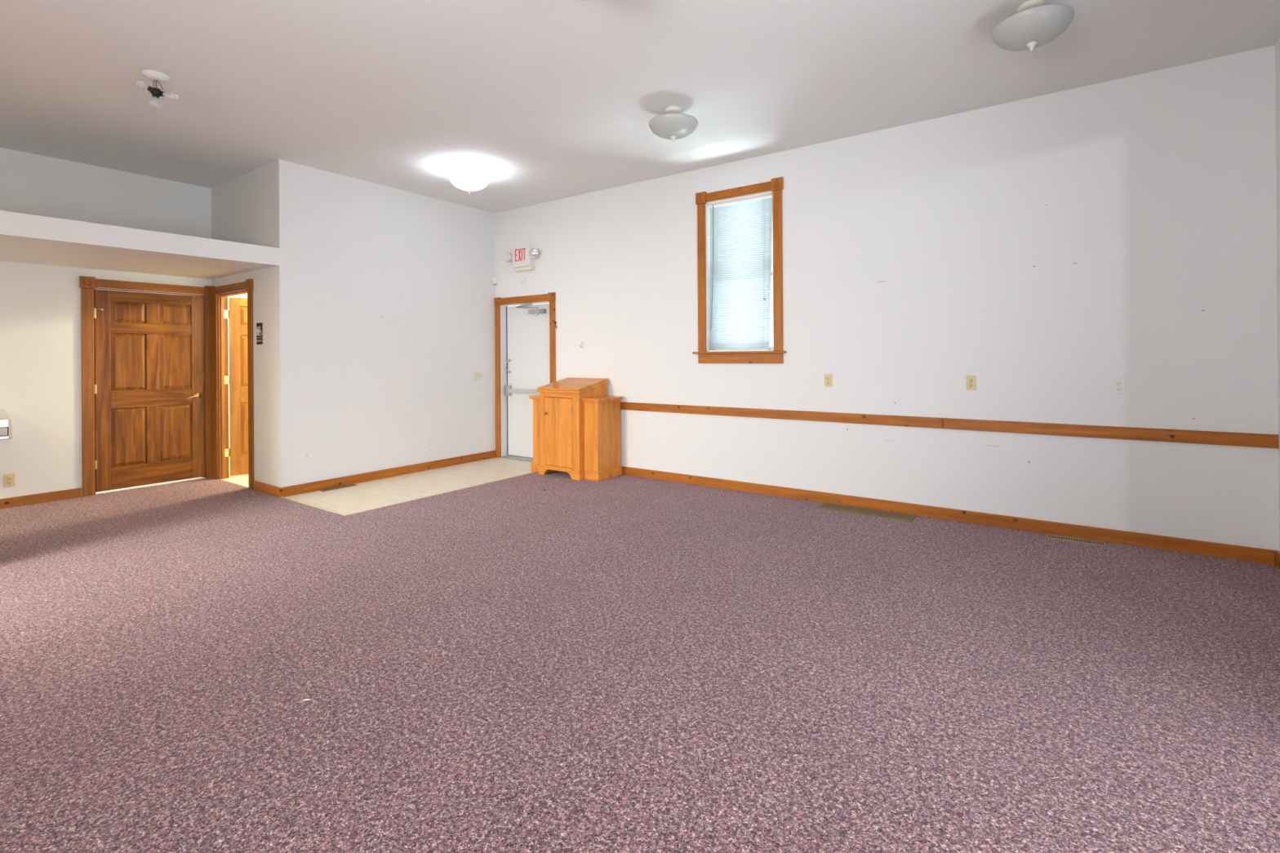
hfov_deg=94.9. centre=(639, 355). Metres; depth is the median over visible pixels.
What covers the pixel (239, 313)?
door
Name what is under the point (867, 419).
chair rail
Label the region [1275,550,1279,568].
baseboard
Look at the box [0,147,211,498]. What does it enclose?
wall
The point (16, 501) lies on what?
baseboard
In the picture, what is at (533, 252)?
lamp
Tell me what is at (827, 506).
floor vent
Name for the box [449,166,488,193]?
ceiling light
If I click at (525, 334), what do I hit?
door
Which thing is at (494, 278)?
sensor
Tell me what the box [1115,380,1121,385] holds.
receptacle
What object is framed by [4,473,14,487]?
wall outlet
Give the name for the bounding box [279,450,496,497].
baseboard
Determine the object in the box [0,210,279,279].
soffit
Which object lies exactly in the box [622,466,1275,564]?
baseboard
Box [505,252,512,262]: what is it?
lamp
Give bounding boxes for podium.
[528,377,622,481]
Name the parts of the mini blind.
ladder cord, rail, head rail, pull cord, ladder cord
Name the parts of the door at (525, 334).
casing, pull handle, head casing, push rail, closer arm, casing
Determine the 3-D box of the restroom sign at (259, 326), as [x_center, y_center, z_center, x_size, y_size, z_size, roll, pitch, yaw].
[-3.861,-0.221,5.962,0.129,0.218,0.006,0,0,35]
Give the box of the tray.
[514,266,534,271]
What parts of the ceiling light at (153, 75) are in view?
bulb, bulb, bulb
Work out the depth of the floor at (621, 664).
2.44 m
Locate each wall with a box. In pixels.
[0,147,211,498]
[211,161,275,485]
[227,293,247,464]
[273,159,495,487]
[494,44,1279,551]
[1275,38,1279,551]
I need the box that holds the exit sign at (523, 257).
[505,244,538,271]
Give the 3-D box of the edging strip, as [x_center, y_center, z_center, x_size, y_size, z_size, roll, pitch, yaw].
[-2.219,1.365,6.455,1.204,0.007,2.705,0,0,35]
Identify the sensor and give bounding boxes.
[492,276,497,284]
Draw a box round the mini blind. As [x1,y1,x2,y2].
[708,193,772,351]
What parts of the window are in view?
casing, head casing, sill, sash, casing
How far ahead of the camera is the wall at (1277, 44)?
3.68 m
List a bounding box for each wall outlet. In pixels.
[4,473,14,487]
[824,373,832,386]
[966,375,976,390]
[1112,377,1124,394]
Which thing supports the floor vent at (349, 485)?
in the floor at (370, 495)
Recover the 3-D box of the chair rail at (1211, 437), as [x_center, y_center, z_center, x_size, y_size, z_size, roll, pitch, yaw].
[3.241,0.547,4.242,1.894,0.086,0.019,0,0,35]
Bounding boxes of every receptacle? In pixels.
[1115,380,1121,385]
[1115,386,1121,391]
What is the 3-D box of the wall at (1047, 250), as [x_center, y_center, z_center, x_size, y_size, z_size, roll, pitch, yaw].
[1.076,-0.297,5.863,7.530,3.276,0.140,0,0,35]
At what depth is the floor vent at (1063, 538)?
4.21 m
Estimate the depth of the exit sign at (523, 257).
7.48 m
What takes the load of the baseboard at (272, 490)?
attached to the wall at (242, 206)
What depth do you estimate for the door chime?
7.58 m
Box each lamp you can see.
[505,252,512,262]
[528,247,538,257]
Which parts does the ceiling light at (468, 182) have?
lamp shade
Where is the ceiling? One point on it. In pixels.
(547, 100)
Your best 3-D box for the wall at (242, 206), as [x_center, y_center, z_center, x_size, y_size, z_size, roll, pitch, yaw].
[-4.246,-0.260,6.292,1.662,3.276,0.088,0,0,35]
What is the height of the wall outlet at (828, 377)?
0.115 m
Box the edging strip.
[281,471,535,515]
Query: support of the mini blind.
attached to the window
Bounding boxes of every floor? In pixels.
[0,463,1279,852]
[284,457,533,515]
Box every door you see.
[79,275,212,497]
[209,278,253,489]
[493,292,555,462]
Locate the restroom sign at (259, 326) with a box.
[256,322,262,344]
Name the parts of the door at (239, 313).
casing, head casing, panel, panel, panel, casing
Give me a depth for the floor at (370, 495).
6.18 m
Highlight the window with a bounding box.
[692,177,786,363]
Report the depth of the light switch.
7.65 m
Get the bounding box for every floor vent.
[319,484,356,491]
[816,502,916,522]
[1046,533,1106,546]
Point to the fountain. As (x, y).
(6, 422)
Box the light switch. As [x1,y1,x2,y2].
[474,371,481,381]
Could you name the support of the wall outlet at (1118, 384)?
attached to the wall at (1047, 250)
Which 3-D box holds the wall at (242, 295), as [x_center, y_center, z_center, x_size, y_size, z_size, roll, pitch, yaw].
[-3.819,0.166,7.586,2.462,2.420,2.693,0,0,35]
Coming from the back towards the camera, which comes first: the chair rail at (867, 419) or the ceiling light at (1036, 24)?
the chair rail at (867, 419)
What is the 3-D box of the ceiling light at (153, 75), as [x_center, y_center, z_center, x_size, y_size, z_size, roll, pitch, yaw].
[-3.281,-1.781,3.995,0.242,0.250,0.164,0,0,-36]
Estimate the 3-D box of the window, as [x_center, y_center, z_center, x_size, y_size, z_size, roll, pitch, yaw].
[0.997,-0.803,5.883,1.000,1.764,0.185,0,0,35]
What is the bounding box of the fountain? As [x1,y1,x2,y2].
[0,408,12,439]
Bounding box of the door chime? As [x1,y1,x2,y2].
[519,276,525,284]
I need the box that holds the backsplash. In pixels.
[0,408,9,418]
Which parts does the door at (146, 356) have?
casing, panel, panel, panel, head casing, panel, panel, panel, lever handle, casing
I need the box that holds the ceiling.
[0,0,1279,213]
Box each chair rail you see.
[620,401,942,428]
[942,417,1279,448]
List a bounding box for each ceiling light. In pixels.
[134,69,179,108]
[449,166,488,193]
[648,106,697,142]
[991,0,1074,51]
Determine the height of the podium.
1.087 m
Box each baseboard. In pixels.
[0,488,81,509]
[253,480,279,497]
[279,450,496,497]
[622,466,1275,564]
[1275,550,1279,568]
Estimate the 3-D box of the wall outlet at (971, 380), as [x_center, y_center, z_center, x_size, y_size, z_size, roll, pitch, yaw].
[2.634,0.218,4.675,0.070,0.115,0.009,0,0,35]
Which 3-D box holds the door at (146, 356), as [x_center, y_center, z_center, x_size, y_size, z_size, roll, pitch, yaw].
[-5.195,0.305,6.229,0.158,2.165,1.104,0,0,35]
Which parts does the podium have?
cabinet door, frame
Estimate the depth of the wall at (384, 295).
6.52 m
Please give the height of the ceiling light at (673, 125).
0.258 m

